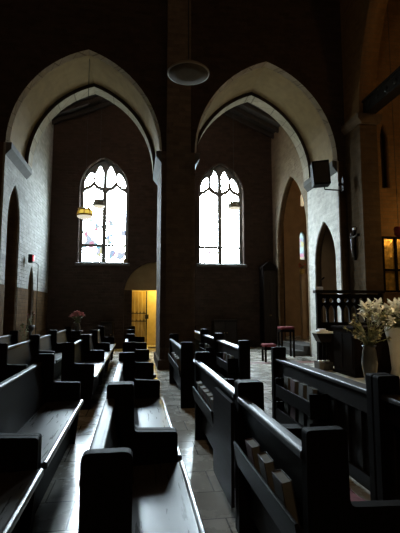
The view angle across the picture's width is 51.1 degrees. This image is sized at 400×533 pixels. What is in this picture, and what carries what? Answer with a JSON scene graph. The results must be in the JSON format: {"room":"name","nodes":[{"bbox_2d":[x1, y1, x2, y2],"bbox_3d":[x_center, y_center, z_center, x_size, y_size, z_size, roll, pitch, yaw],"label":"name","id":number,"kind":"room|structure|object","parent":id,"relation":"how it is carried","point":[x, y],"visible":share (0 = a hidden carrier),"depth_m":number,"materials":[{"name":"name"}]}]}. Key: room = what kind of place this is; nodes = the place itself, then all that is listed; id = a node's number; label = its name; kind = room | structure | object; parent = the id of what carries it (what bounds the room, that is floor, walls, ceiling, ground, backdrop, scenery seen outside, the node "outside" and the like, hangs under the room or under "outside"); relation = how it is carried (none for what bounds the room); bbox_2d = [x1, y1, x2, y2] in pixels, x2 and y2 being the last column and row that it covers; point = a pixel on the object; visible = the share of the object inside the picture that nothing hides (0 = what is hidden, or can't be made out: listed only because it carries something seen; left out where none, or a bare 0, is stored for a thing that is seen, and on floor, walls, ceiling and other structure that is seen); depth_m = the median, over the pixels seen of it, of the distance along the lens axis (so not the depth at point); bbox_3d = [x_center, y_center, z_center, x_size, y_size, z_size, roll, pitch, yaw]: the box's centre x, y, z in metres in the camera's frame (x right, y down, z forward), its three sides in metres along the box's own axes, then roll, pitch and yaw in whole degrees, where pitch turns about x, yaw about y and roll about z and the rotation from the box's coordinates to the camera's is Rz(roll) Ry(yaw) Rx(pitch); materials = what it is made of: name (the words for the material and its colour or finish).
{"room":"church","nodes":[
{"label":"church","id":0,"kind":"room"},
{"bbox_2d":[0,142,31,340],"bbox_3d":[-5.347,-1.896,12.743,0.450,9.201,5.900,1,-6,-9],"label":"wall","id":1,"kind":"structure","parent":0,"point":[12,220],"depth_m":11.11,"materials":[{"name":"brown brick"}]},
{"bbox_2d":[0,120,53,334],"bbox_3d":[-5.100,-1.892,12.780,0.050,9.201,5.900,1,-6,-9],"label":"wall","id":2,"kind":"structure","parent":0,"point":[33,194],"depth_m":12.57,"materials":[{"name":"white paint"}]},
{"bbox_2d":[0,284,4,335],"bbox_3d":[-4.651,1.411,9.713,0.012,2.000,0.400,1,-6,-9],"label":"baseboard","id":3,"kind":"structure","parent":2,"relation":"attached to","point":[2,286],"depth_m":9.81,"materials":[{"name":"brown wood"}]},
{"bbox_2d":[6,142,31,179],"bbox_3d":[-4.926,-2.723,10.909,0.560,0.310,1.960,1,-6,-9],"label":"trim","id":4,"kind":"structure","parent":2,"relation":"attached to","point":[12,153],"depth_m":10.68,"materials":[{"name":"stone"}]},
{"bbox_2d":[15,287,27,342],"bbox_3d":[-4.936,1.601,11.556,0.012,2.000,1.150,1,-6,-9],"label":"baseboard","id":5,"kind":"structure","parent":2,"relation":"attached to","point":[22,293],"depth_m":11.51,"materials":[{"name":"brown brick"}]},
{"bbox_2d":[32,290,47,336],"bbox_3d":[-5.282,1.831,13.793,0.012,2.000,2.100,1,-6,-9],"label":"baseboard","id":6,"kind":"structure","parent":2,"relation":"attached to","point":[42,297],"depth_m":13.82,"materials":[{"name":"brown brick"}]},
{"bbox_2d":[56,96,104,115],"bbox_3d":[-3.534,-6.084,15.076,4.810,2.250,0.110,1,-6,-9],"label":"ceiling","id":7,"kind":"structure","parent":2,"relation":"attached to","point":[96,99],"depth_m":14.89,"materials":[{"name":"brown wood"}]},
{"bbox_2d":[52,101,112,124],"bbox_3d":[-3.619,-6.028,15.627,4.810,2.250,0.110,1,-6,-9],"label":"beam","id":8,"kind":"structure","parent":2,"relation":"attached to","point":[108,103],"depth_m":15.43,"materials":[{"name":"brown wood"}]},
{"bbox_2d":[123,259,156,290],"bbox_3d":[-1.648,0.328,15.944,2.520,1.170,0.120,1,-6,-9],"label":"wall","id":9,"kind":"structure","parent":0,"point":[143,277],"depth_m":15.80,"materials":[{"name":"paint"}]},
{"bbox_2d":[132,290,155,344],"bbox_3d":[-1.751,1.761,16.534,2.800,2.700,1.200,1,-6,-9],"label":"wall","id":10,"kind":"structure","parent":0,"point":[151,295],"depth_m":16.97,"materials":[{"name":"beige paint"}]},
{"bbox_2d":[132,291,148,342],"bbox_3d":[-2.315,2.007,16.096,0.660,2.120,0.100,1,-6,-9],"label":"door","id":11,"kind":"structure","parent":10,"relation":"in","point":[142,315],"depth_m":16.11,"materials":[{"name":"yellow wood"}]},
{"bbox_2d":[46,104,285,348],"bbox_3d":[-1.354,-2.151,16.133,9.360,10.400,0.500,1,-6,-9],"label":"wall","id":12,"kind":"structure","parent":0,"point":[221,293],"depth_m":15.80,"materials":[{"name":"brown brick"}]},
{"bbox_2d":[75,161,129,265],"bbox_3d":[-3.603,-2.050,15.744,1.960,4.100,0.560,1,-6,-9],"label":"window","id":13,"kind":"structure","parent":12,"relation":"in","point":[101,248],"depth_m":15.84,"materials":[{"name":"white glass"}]},
{"bbox_2d":[123,290,131,341],"bbox_3d":[-2.725,1.953,15.611,0.340,2.130,0.120,1,-6,-9],"label":"trim","id":14,"kind":"structure","parent":12,"relation":"attached to","point":[127,293],"depth_m":15.59,"materials":[{"name":"brown wood"}]},
{"bbox_2d":[197,166,246,266],"bbox_3d":[0.805,-2.000,16.421,1.960,4.100,0.560,1,-6,-9],"label":"window","id":15,"kind":"structure","parent":12,"relation":"in","point":[219,170],"depth_m":16.58,"materials":[{"name":"glass"}]},
{"bbox_2d":[53,94,279,133],"bbox_3d":[-1.037,-6.274,14.648,9.610,2.200,3.750,1,-6,-9],"label":"ceiling","id":16,"kind":"structure","parent":0,"point":[238,106],"depth_m":15.76,"materials":[{"name":"brown wood"}]},
{"bbox_3d":[-3.278,-6.254,13.425,4.810,2.250,0.110,1,-6,-9],"label":"trim","id":17,"kind":"structure","parent":16,"relation":"attached to","visible":0},
{"bbox_2d":[92,97,104,208],"bbox_3d":[-3.125,-4.015,13.152,0.400,4.460,0.403,1,-6,-9],"label":"hanging lantern","id":18,"kind":"object","parent":17,"relation":"hanging from","point":[98,203],"visible":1,"depth_m":12.88,"materials":[{"name":"grey metal"}]},
{"bbox_3d":[1.471,-6.179,14.152,4.800,2.250,0.110,1,-6,-9],"label":"trim","id":19,"kind":"structure","parent":16,"relation":"attached to","visible":0},
{"bbox_2d":[228,122,239,210],"bbox_3d":[1.105,-4.058,13.811,0.420,4.480,0.423,1,-6,-9],"label":"hanging lantern","id":20,"kind":"object","parent":19,"relation":"hanging from","point":[234,205],"visible":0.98,"depth_m":13.53,"materials":[{"name":"grey metal"}]},
{"bbox_2d":[0,0,384,187],"bbox_3d":[2.944,-3.365,12.143,16.610,12.000,1.900,1,-6,-9],"label":"wall","id":21,"kind":"structure","parent":0,"point":[283,58],"depth_m":11.10,"materials":[{"name":"brown brick"}]},
{"bbox_2d":[76,59,92,219],"bbox_3d":[-2.853,-3.345,10.582,0.420,4.360,0.423,1,-6,-9],"label":"hanging lantern","id":22,"kind":"object","parent":21,"relation":"hanging from","point":[84,213],"visible":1,"depth_m":10.32,"materials":[{"name":"gold metal"}]},
{"bbox_2d":[154,0,194,369],"bbox_3d":[-0.684,-3.180,11.501,0.950,11.500,2.120,1,-6,-9],"label":"column","id":23,"kind":"structure","parent":21,"relation":"attached to","point":[175,276],"depth_m":10.37,"materials":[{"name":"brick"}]},
{"bbox_2d":[153,151,199,184],"bbox_3d":[-0.701,-2.656,11.556,1.110,0.310,1.960,1,-6,-9],"label":"trim","id":24,"kind":"structure","parent":21,"relation":"attached to","point":[157,165],"depth_m":10.89,"materials":[{"name":"stone"}]},
{"bbox_2d":[108,361,313,366],"bbox_3d":[-0.580,2.522,10.763,8.410,0.004,0.350,1,-6,-9],"label":"trim","id":25,"kind":"structure","parent":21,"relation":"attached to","point":[296,361],"depth_m":11.15,"materials":[{"name":"black wood"}]},
{"bbox_2d":[32,345,370,532],"bbox_3d":[-1.103,1.899,3.703,27.000,0.200,28.000,1,-6,-9],"label":"floor","id":26,"kind":"structure","parent":0,"point":[58,510],"depth_m":3.85,"materials":[{"name":"tile"}]},
{"bbox_2d":[0,330,17,345],"bbox_3d":[-3.894,1.823,8.532,0.498,0.940,1.764,1,-6,-9],"label":"pew","id":27,"kind":"object","parent":26,"relation":"on","point":[11,339],"visible":0.27,"depth_m":9.31,"materials":[{"name":"brown wood"}]},
{"bbox_2d":[0,436,43,532],"bbox_3d":[-1.055,1.113,1.629,0.498,0.940,1.844,1,-6,-9],"label":"pew","id":28,"kind":"object","parent":26,"relation":"on","point":[20,473],"visible":1,"depth_m":2.48,"materials":[{"name":"brown wood"}]},
{"bbox_2d":[18,319,29,341],"bbox_3d":[-4.592,1.954,10.887,0.340,1.160,0.340,1,-6,-9],"label":"potted plant","id":29,"kind":"object","parent":26,"relation":"on","point":[26,331],"visible":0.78,"depth_m":10.88,"materials":[{"name":"green plant"}]},
{"bbox_2d":[0,335,55,381],"bbox_3d":[-2.775,1.643,6.791,0.498,0.940,2.024,1,-6,-9],"label":"pew","id":30,"kind":"object","parent":26,"relation":"on","point":[15,358],"visible":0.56,"depth_m":6.67,"materials":[{"name":"brown wood"}]},
{"bbox_2d":[26,311,34,335],"bbox_3d":[-4.691,1.919,11.537,0.281,1.362,0.282,1,-6,-9],"label":"stand","id":31,"kind":"object","parent":26,"relation":"on","point":[30,327],"visible":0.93,"depth_m":11.52,"materials":[{"name":"black metal"}]},
{"bbox_2d":[28,254,38,334],"bbox_3d":[-4.766,1.157,12.026,0.277,2.980,0.552,0,-6,5],"label":"pole","id":32,"kind":"object","parent":26,"relation":"on","point":[31,257],"visible":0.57,"depth_m":12.06,"materials":[{"name":"black metal"}]},
{"bbox_2d":[0,353,83,532],"bbox_3d":[-1.346,1.306,3.507,0.498,0.940,1.964,1,-6,-9],"label":"pew","id":33,"kind":"object","parent":26,"relation":"on","point":[32,403],"visible":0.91,"depth_m":3.67,"materials":[{"name":"brown wood"}]},
{"bbox_2d":[39,330,61,378],"bbox_3d":[-3.064,1.836,8.659,0.498,0.940,1.764,1,-6,-9],"label":"pew","id":34,"kind":"object","parent":26,"relation":"on","point":[48,342],"visible":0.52,"depth_m":9.04,"materials":[{"name":"brown wood"}]},
{"bbox_2d":[57,326,79,342],"bbox_3d":[-3.362,2.034,10.586,0.498,0.940,2.144,1,-6,-9],"label":"pew","id":35,"kind":"object","parent":26,"relation":"on","point":[63,336],"visible":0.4,"depth_m":11.54,"materials":[{"name":"brown wood"}]},
{"bbox_2d":[60,330,82,336],"bbox_3d":[-3.759,2.265,12.153,0.640,0.800,0.400,1,-6,-9],"label":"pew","id":36,"kind":"object","parent":26,"relation":"on","point":[74,333],"visible":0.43,"depth_m":12.05,"materials":[{"name":"brown wood"}]},
{"bbox_2d":[69,310,84,330],"bbox_3d":[-3.596,1.571,12.195,0.509,0.591,0.372,1,-6,-9],"label":"bouquet","id":37,"kind":"object","parent":36,"relation":"on","point":[77,324],"visible":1,"depth_m":12.16,"materials":[{"name":"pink plant"}]},
{"bbox_2d":[61,334,105,409],"bbox_3d":[-1.875,1.658,6.929,0.498,0.940,2.024,1,-6,-9],"label":"pew","id":38,"kind":"object","parent":26,"relation":"on","point":[81,364],"visible":0.91,"depth_m":5.96,"materials":[{"name":"brown wood"}]},
{"bbox_2d":[89,330,110,376],"bbox_3d":[-2.165,1.850,8.797,0.498,0.940,1.764,1,-6,-9],"label":"pew","id":39,"kind":"object","parent":26,"relation":"on","point":[94,345],"visible":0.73,"depth_m":9.62,"materials":[{"name":"brown wood"}]},
{"bbox_2d":[98,326,115,363],"bbox_3d":[-2.463,2.048,10.724,0.498,0.940,2.144,1,-6,-9],"label":"pew","id":40,"kind":"object","parent":26,"relation":"on","point":[101,329],"visible":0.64,"depth_m":11.73,"materials":[{"name":"brown wood"}]},
{"bbox_2d":[127,326,147,348],"bbox_3d":[-1.623,2.061,10.852,0.498,0.940,2.144,1,-6,-9],"label":"pew","id":41,"kind":"object","parent":26,"relation":"on","point":[137,339],"visible":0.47,"depth_m":11.88,"materials":[{"name":"brown wood"}]},
{"bbox_2d":[122,334,155,378],"bbox_3d":[-1.035,1.671,7.057,0.498,0.940,2.024,1,-6,-9],"label":"pew","id":42,"kind":"object","parent":26,"relation":"on","point":[144,367],"visible":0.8,"depth_m":6.09,"materials":[{"name":"brown wood"}]},
{"bbox_2d":[128,330,150,359],"bbox_3d":[-1.325,1.863,8.925,0.498,0.940,1.764,1,-6,-9],"label":"pew","id":43,"kind":"object","parent":26,"relation":"on","point":[138,345],"visible":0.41,"depth_m":9.76,"materials":[{"name":"brown wood"}]},
{"bbox_2d":[78,383,205,532],"bbox_3d":[-0.254,1.152,2.009,0.498,0.940,1.334,1,-6,-9],"label":"pew","id":44,"kind":"object","parent":26,"relation":"on","point":[132,480],"visible":1,"depth_m":2.00,"materials":[{"name":"brown wood"}]},
{"bbox_2d":[108,352,181,461],"bbox_3d":[-0.506,1.319,3.636,0.498,0.940,1.964,1,-6,-9],"label":"pew","id":45,"kind":"object","parent":26,"relation":"on","point":[150,410],"visible":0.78,"depth_m":4.24,"materials":[{"name":"brown wood"}]},
{"bbox_2d":[168,334,211,408],"bbox_3d":[-0.208,1.673,7.078,0.526,0.940,2.074,1,-6,-9],"label":"pew","id":46,"kind":"object","parent":26,"relation":"on","point":[185,378],"visible":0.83,"depth_m":6.06,"materials":[{"name":"brown wood"}]},
{"bbox_2d":[195,326,200,351],"bbox_3d":[-0.061,2.088,11.117,0.170,0.940,2.100,1,-6,-9],"label":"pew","id":47,"kind":"object","parent":26,"relation":"on","point":[197,334],"visible":0.23,"depth_m":11.17,"materials":[{"name":"brown wood"}]},
{"bbox_2d":[199,329,213,370],"bbox_3d":[0.175,1.891,9.200,0.290,0.940,1.740,1,-6,-9],"label":"pew","id":48,"kind":"object","parent":26,"relation":"on","point":[205,338],"visible":0.31,"depth_m":9.20,"materials":[{"name":"brown wood"}]},
{"bbox_2d":[199,343,213,357],"bbox_3d":[0.136,1.819,9.080,0.175,0.220,0.950,1,-6,-9],"label":"shelf","id":49,"kind":"object","parent":48,"relation":"attached to","point":[210,349],"depth_m":8.80,"materials":[{"name":"brown wood"}]},
{"bbox_2d":[211,320,237,344],"bbox_3d":[0.897,2.486,15.420,0.900,1.030,0.549,1,-6,-9],"label":"base cabinet","id":50,"kind":"object","parent":26,"relation":"on","point":[228,328],"visible":0.74,"depth_m":15.20,"materials":[{"name":"brown wood"}]},
{"bbox_2d":[214,333,250,379],"bbox_3d":[0.466,1.698,7.317,0.290,0.940,2.050,1,-6,-9],"label":"pew","id":51,"kind":"object","parent":26,"relation":"on","point":[238,367],"visible":0.6,"depth_m":6.60,"materials":[{"name":"brown wood"}]},
{"bbox_2d":[216,367,238,379],"bbox_3d":[0.451,1.868,7.018,0.175,0.220,0.950,1,-6,-9],"label":"shelf","id":52,"kind":"object","parent":51,"relation":"attached to","point":[220,371],"depth_m":7.21,"materials":[{"name":"brown wood"}]},
{"bbox_2d":[216,353,238,372],"bbox_3d":[0.451,1.609,7.045,0.175,0.220,0.950,1,-6,-9],"label":"shelf","id":53,"kind":"object","parent":51,"relation":"attached to","point":[231,366],"depth_m":6.63,"materials":[{"name":"brown wood"}]},
{"bbox_2d":[192,352,298,531],"bbox_3d":[0.315,1.326,3.701,0.526,0.940,1.944,1,-6,-9],"label":"pew","id":54,"kind":"object","parent":26,"relation":"on","point":[218,426],"visible":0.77,"depth_m":3.15,"materials":[{"name":"brown wood"}]},
{"bbox_2d":[202,388,209,402],"bbox_3d":[0.071,1.252,3.897,0.086,0.210,0.135,1,-6,-9],"label":"hymnal","id":55,"kind":"object","parent":54,"relation":"in","point":[204,390],"visible":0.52,"depth_m":3.88,"materials":[{"name":"grey paper"}]},
{"bbox_2d":[206,392,212,408],"bbox_3d":[0.100,1.234,3.721,0.083,0.210,0.135,1,-6,-8],"label":"hymnal","id":56,"kind":"object","parent":54,"relation":"in","point":[208,394],"visible":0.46,"depth_m":3.70,"materials":[{"name":"paper"}]},
{"bbox_2d":[259,261,276,346],"bbox_3d":[2.583,1.428,15.818,0.560,3.216,0.554,1,-6,-9],"label":"tall cabinet","id":57,"kind":"object","parent":26,"relation":"on","point":[267,271],"visible":0.88,"depth_m":15.61,"materials":[{"name":"brown wood"}]},
{"bbox_2d":[261,343,275,361],"bbox_3d":[1.880,2.349,11.400,0.340,0.480,0.340,1,-6,-9],"label":"stool","id":58,"kind":"object","parent":26,"relation":"on","point":[264,346],"visible":0.78,"depth_m":11.27,"materials":[{"name":"red fabric"}]},
{"bbox_2d":[261,343,275,346],"bbox_3d":[1.880,2.149,11.421,0.340,0.079,0.340,1,-6,-9],"label":"cushion","id":59,"kind":"object","parent":58,"relation":"on","point":[263,344],"depth_m":11.27,"materials":[{"name":"red fabric"}]},
{"bbox_2d":[277,326,294,356],"bbox_3d":[2.587,2.255,12.537,0.440,0.900,0.340,1,-6,-9],"label":"stool","id":60,"kind":"object","parent":26,"relation":"on","point":[281,329],"visible":0.84,"depth_m":12.43,"materials":[{"name":"brown wood"}]},
{"bbox_2d":[277,326,294,328],"bbox_3d":[2.587,1.846,12.579,0.440,0.079,0.340,1,-6,-9],"label":"cushion","id":61,"kind":"object","parent":60,"relation":"on","point":[279,327],"depth_m":12.43,"materials":[{"name":"red fabric"}]},
{"bbox_2d":[233,381,399,532],"bbox_3d":[0.551,1.169,2.177,0.526,0.940,1.144,1,-6,-9],"label":"pew","id":62,"kind":"object","parent":26,"relation":"on","point":[315,459],"visible":0.94,"depth_m":1.70,"materials":[{"name":"brown wood"}]},
{"bbox_2d":[245,438,260,473],"bbox_3d":[0.311,1.093,2.354,0.083,0.210,0.135,1,-6,-9],"label":"hymnal","id":63,"kind":"object","parent":62,"relation":"in","point":[252,447],"visible":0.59,"depth_m":2.30,"materials":[{"name":"beige paper"}]},
{"bbox_2d":[257,452,274,492],"bbox_3d":[0.349,1.069,2.119,0.084,0.210,0.135,1,-6,-7],"label":"hymnal","id":64,"kind":"object","parent":62,"relation":"in","point":[266,463],"visible":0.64,"depth_m":2.07,"materials":[{"name":"paper"}]},
{"bbox_2d":[271,469,299,527],"bbox_3d":[0.384,1.044,1.882,0.083,0.210,0.135,1,-6,-9],"label":"hymnal","id":65,"kind":"object","parent":62,"relation":"in","point":[283,486],"visible":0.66,"depth_m":1.83,"materials":[{"name":"paper"}]},
{"bbox_2d":[350,488,365,500],"bbox_3d":[0.638,1.135,1.976,0.327,0.057,0.580,1,-6,-9],"label":"seat cushion","id":66,"kind":"object","parent":62,"relation":"on","point":[353,497],"visible":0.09,"depth_m":2.03,"materials":[{"name":"red fabric"}]},
{"bbox_2d":[271,347,387,500],"bbox_3d":[1.094,1.368,4.112,0.290,0.940,2.270,1,-6,-9],"label":"pew","id":67,"kind":"object","parent":26,"relation":"on","point":[345,403],"visible":0.61,"depth_m":3.68,"materials":[{"name":"brown wood"}]},
{"bbox_2d":[284,401,290,415],"bbox_3d":[0.964,1.579,4.572,0.058,0.207,0.135,1,-6,-9],"label":"hymnal","id":68,"kind":"object","parent":67,"relation":"in","point":[287,407],"visible":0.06,"depth_m":4.53,"materials":[{"name":"paper"}]},
{"bbox_2d":[284,376,291,390],"bbox_3d":[0.966,1.320,4.598,0.061,0.207,0.135,1,-6,-8],"label":"hymnal","id":69,"kind":"object","parent":67,"relation":"in","point":[286,378],"visible":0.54,"depth_m":4.57,"materials":[{"name":"paper"}]},
{"bbox_2d":[290,379,298,394],"bbox_3d":[0.996,1.300,4.402,0.057,0.207,0.135,1,-6,-7],"label":"hymnal","id":70,"kind":"object","parent":67,"relation":"in","point":[294,384],"visible":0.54,"depth_m":4.36,"materials":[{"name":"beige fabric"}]},
{"bbox_2d":[290,406,298,421],"bbox_3d":[0.995,1.558,4.375,0.062,0.207,0.135,1,-6,-10],"label":"hymnal","id":71,"kind":"object","parent":67,"relation":"in","point":[294,413],"visible":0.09,"depth_m":4.33,"materials":[{"name":"paper"}]},
{"bbox_2d":[275,378,327,418],"bbox_3d":[1.012,1.324,4.272,0.175,0.220,0.950,1,-6,-9],"label":"shelf","id":72,"kind":"object","parent":67,"relation":"attached to","point":[316,407],"depth_m":3.91,"materials":[{"name":"brown wood"}]},
{"bbox_2d":[276,401,328,427],"bbox_3d":[1.012,1.583,4.245,0.175,0.220,0.950,1,-6,-9],"label":"shelf","id":73,"kind":"object","parent":67,"relation":"attached to","point":[281,417],"depth_m":4.43,"materials":[{"name":"brown wood"}]},
{"bbox_2d":[298,382,307,399],"bbox_3d":[1.032,1.278,4.186,0.060,0.207,0.135,1,-6,-6],"label":"hymnal","id":74,"kind":"object","parent":67,"relation":"in","point":[302,390],"visible":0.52,"depth_m":4.14,"materials":[{"name":"paper"}]},
{"bbox_2d":[299,410,306,426],"bbox_3d":[1.030,1.536,4.159,0.060,0.207,0.135,1,-6,-8],"label":"hymnal","id":75,"kind":"object","parent":67,"relation":"in","point":[302,417],"visible":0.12,"depth_m":4.11,"materials":[{"name":"paper"}]},
{"bbox_2d":[307,386,317,400],"bbox_3d":[1.063,1.255,3.969,0.061,0.207,0.135,1,-6,-8],"label":"hymnal","id":76,"kind":"object","parent":67,"relation":"in","point":[310,390],"visible":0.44,"depth_m":3.97,"materials":[{"name":"paper"}]},
{"bbox_2d":[307,415,317,426],"bbox_3d":[1.061,1.514,3.942,0.059,0.207,0.135,1,-6,-9],"label":"hymnal","id":77,"kind":"object","parent":67,"relation":"in","point":[309,421],"visible":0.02,"depth_m":3.94,"materials":[{"name":"fabric"}]},
{"bbox_2d":[372,374,399,499],"bbox_3d":[1.474,1.155,2.047,0.170,0.940,1.910,1,-6,-9],"label":"desk","id":78,"kind":"object","parent":26,"relation":"on","point":[386,388],"visible":0.9,"depth_m":2.91,"materials":[{"name":"brown wood"}]},
{"bbox_2d":[284,179,309,335],"bbox_3d":[4.540,-0.719,18.322,3.900,8.000,0.300,1,-6,-9],"label":"wall","id":79,"kind":"structure","parent":0,"point":[295,215],"depth_m":18.06,"materials":[{"name":"paint"}]},
{"bbox_2d":[300,231,305,259],"bbox_3d":[4.465,-0.921,18.311,0.360,1.400,0.060,1,-6,-9],"label":"window","id":80,"kind":"structure","parent":79,"relation":"in","point":[302,236],"depth_m":18.31,"materials":[{"name":"multicoloured glass"}]},
{"bbox_2d":[286,336,309,342],"bbox_3d":[5.115,2.846,15.359,3.350,0.300,4.980,1,-6,-9],"label":"floor","id":81,"kind":"structure","parent":0,"point":[297,338],"depth_m":15.98,"materials":[{"name":"stone"}]},
{"bbox_2d":[300,274,306,338],"bbox_3d":[3.948,1.532,16.015,0.140,2.450,0.200,1,-6,-9],"label":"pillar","id":82,"kind":"structure","parent":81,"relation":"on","point":[302,276],"depth_m":15.95,"materials":[{"name":"paint"}]},
{"bbox_2d":[271,126,348,355],"bbox_3d":[3.336,-1.759,14.073,0.200,9.201,5.900,1,-6,-9],"label":"wall","id":83,"kind":"structure","parent":0,"point":[285,159],"depth_m":15.20,"materials":[{"name":"white paint"}]},
{"bbox_2d":[223,111,273,138],"bbox_3d":[1.130,-5.953,16.354,4.800,2.250,0.110,1,-6,-9],"label":"trim","id":84,"kind":"structure","parent":83,"relation":"attached to","point":[226,113],"depth_m":16.40,"materials":[{"name":"brown wood"}]},
{"bbox_2d":[231,106,278,132],"bbox_3d":[1.215,-6.009,15.804,4.800,2.250,0.110,1,-6,-9],"label":"trim","id":85,"kind":"structure","parent":83,"relation":"attached to","point":[236,109],"depth_m":15.85,"materials":[{"name":"brown wood"}]},
{"bbox_2d":[240,103,280,125],"bbox_3d":[1.301,-6.066,15.253,4.800,2.250,0.110,1,-6,-9],"label":"trim","id":86,"kind":"structure","parent":83,"relation":"attached to","point":[245,105],"depth_m":15.31,"materials":[{"name":"brown wood"}]},
{"bbox_2d":[276,340,309,355],"bbox_3d":[3.129,2.704,13.973,1.000,0.300,2.390,1,-6,-9],"label":"step","id":87,"kind":"structure","parent":83,"relation":"attached to","point":[301,348],"depth_m":13.14,"materials":[{"name":"stone"}]},
{"bbox_2d":[303,161,336,191],"bbox_3d":[3.643,-2.588,12.222,0.480,0.310,1.960,1,-6,-9],"label":"trim","id":88,"kind":"structure","parent":83,"relation":"attached to","point":[307,185],"depth_m":11.51,"materials":[{"name":"stone"}]},
{"bbox_2d":[307,161,342,357],"bbox_3d":[3.554,-0.057,11.948,0.040,5.381,2.000,1,-6,-9],"label":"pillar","id":89,"kind":"structure","parent":83,"relation":"attached to","point":[323,205],"depth_m":12.15,"materials":[{"name":"white paint"}]},
{"bbox_2d":[310,160,343,191],"bbox_3d":[3.311,-2.342,10.851,0.839,0.775,0.375,-1,-6,6],"label":"loudspeaker","id":90,"kind":"object","parent":89,"relation":"attached to","point":[319,170],"visible":1,"depth_m":10.71,"materials":[{"name":"black plastic"}]},
{"bbox_2d":[314,162,328,182],"bbox_3d":[3.113,-2.413,10.695,0.360,0.530,0.014,-1,-6,6],"label":"grille","id":91,"kind":"object","parent":90,"relation":"attached to","point":[321,169],"depth_m":10.69,"materials":[{"name":"black metal"}]},
{"bbox_2d":[350,227,358,259],"bbox_3d":[3.916,-0.589,10.695,0.127,0.860,0.420,1,-6,-9],"label":"statue","id":92,"kind":"object","parent":83,"relation":"attached to","point":[353,235],"visible":1,"depth_m":10.67,"materials":[{"name":"brown wood"}]},
{"bbox_2d":[321,227,337,321],"bbox_3d":[5.429,-1.242,13.235,3.700,8.000,0.120,1,-6,-9],"label":"wall","id":93,"kind":"structure","parent":0,"point":[328,257],"depth_m":12.81,"materials":[{"name":"paint"}]},
{"bbox_2d":[311,366,364,383],"bbox_3d":[7.766,1.714,3.619,9.500,0.150,13.100,1,-6,-9],"label":"floor","id":94,"kind":"structure","parent":0,"point":[362,380],"depth_m":7.79,"materials":[{"name":"stone"}]},
{"bbox_2d":[311,331,332,370],"bbox_3d":[2.604,1.774,8.846,0.400,0.800,0.300,1,-6,-9],"label":"baptismal font","id":95,"kind":"object","parent":94,"relation":"on","point":[320,336],"visible":0.93,"depth_m":8.77,"materials":[{"name":"white stone"}]},
{"bbox_2d":[313,290,384,365],"bbox_3d":[3.349,1.374,9.302,1.660,1.690,0.150,1,-6,-9],"label":"screen","id":96,"kind":"object","parent":94,"relation":"on","point":[363,294],"visible":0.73,"depth_m":9.28,"materials":[{"name":"brown wood"}]},
{"bbox_2d":[331,325,391,377],"bbox_3d":[3.408,1.653,8.296,1.260,0.930,0.910,1,-6,-9],"label":"chest","id":97,"kind":"object","parent":94,"relation":"on","point":[348,349],"visible":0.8,"depth_m":7.90,"materials":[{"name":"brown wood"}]},
{"bbox_2d":[343,313,393,383],"bbox_3d":[2.639,1.333,6.532,0.665,1.204,0.499,1,-6,-9],"label":"arrangement","id":98,"kind":"object","parent":94,"relation":"on","point":[369,362],"visible":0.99,"depth_m":6.47,"materials":[{"name":"plant"}]},
{"bbox_2d":[357,297,399,376],"bbox_3d":[3.485,1.288,7.463,1.188,1.485,0.783,1,-6,-9],"label":"lily arrangement","id":99,"kind":"object","parent":94,"relation":"on","point":[393,311],"visible":0.94,"depth_m":7.43,"materials":[{"name":"plant"}]},
{"bbox_2d":[344,161,351,316],"bbox_3d":[3.988,-0.141,11.134,0.250,5.380,0.250,1,-6,-9],"label":"wall","id":100,"kind":"structure","parent":0,"point":[344,161],"depth_m":11.09,"materials":[{"name":"brown brick"}]},
{"bbox_2d":[345,124,384,321],"bbox_3d":[4.221,-0.547,10.713,0.470,6.100,0.770,1,-6,-9],"label":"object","id":101,"kind":"structure","parent":100,"relation":"attached to","point":[361,148],"depth_m":10.52,"materials":[{"name":"brick"}]},
{"bbox_2d":[340,0,387,123],"bbox_3d":[5.702,-7.619,1.768,0.470,5.660,20.200,1,-6,-9],"label":"wall","id":102,"kind":"structure","parent":0,"point":[362,21],"depth_m":10.70,"materials":[{"name":"brick"}]},
{"bbox_2d":[341,112,381,135],"bbox_3d":[4.231,-3.707,10.973,0.670,0.240,0.860,1,-6,-9],"label":"trim","id":103,"kind":"structure","parent":102,"relation":"attached to","point":[358,118],"depth_m":10.59,"materials":[{"name":"brown wood"}]},
{"bbox_2d":[362,66,399,113],"bbox_3d":[5.291,-4.700,4.252,0.360,0.360,13.200,1,-6,-9],"label":"beam","id":104,"kind":"structure","parent":102,"relation":"attached to","point":[385,92],"depth_m":9.86,"materials":[{"name":"brown wood"}]},
{"bbox_2d":[376,0,399,321],"bbox_3d":[7.865,-3.398,11.820,6.980,12.000,0.260,1,-6,-9],"label":"wall","id":105,"kind":"structure","parent":0,"point":[389,203],"depth_m":11.31,"materials":[{"name":"brick"}]},
{"bbox_2d":[382,236,399,291],"bbox_3d":[5.443,-0.049,10.909,1.500,1.450,0.105,1,-6,-9],"label":"window","id":106,"kind":"structure","parent":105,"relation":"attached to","point":[390,245],"depth_m":10.83,"materials":[{"name":"glass"}]},
{"bbox_3d":[-0.639,-10.570,1.955,27.600,0.250,22.500,1,-6,-9],"label":"ceiling","id":107,"kind":"structure","parent":0,"visible":0},
{"bbox_2d":[167,0,208,84],"bbox_3d":[-0.222,-6.700,8.283,0.800,6.135,0.800,1,-6,-9],"label":"lamp","id":108,"kind":"object","parent":107,"relation":"hanging from","point":[184,72],"visible":1,"depth_m":7.92,"materials":[{"name":"metal"}]},
{"bbox_2d":[169,63,207,84],"bbox_3d":[-0.222,-3.658,7.970,0.756,0.019,0.756,1,-6,-9],"label":"diffuser","id":109,"kind":"object","parent":108,"relation":"attached to","point":[180,73],"depth_m":7.92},
{"bbox_2d":[387,5,399,236],"bbox_3d":[4.944,-5.106,10.851,0.220,8.800,0.220,1,-6,-9],"label":"sanctuary lamp","id":110,"kind":"object","parent":107,"relation":"hanging from","point":[397,228],"visible":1,"depth_m":10.53,"materials":[{"name":"metal"}]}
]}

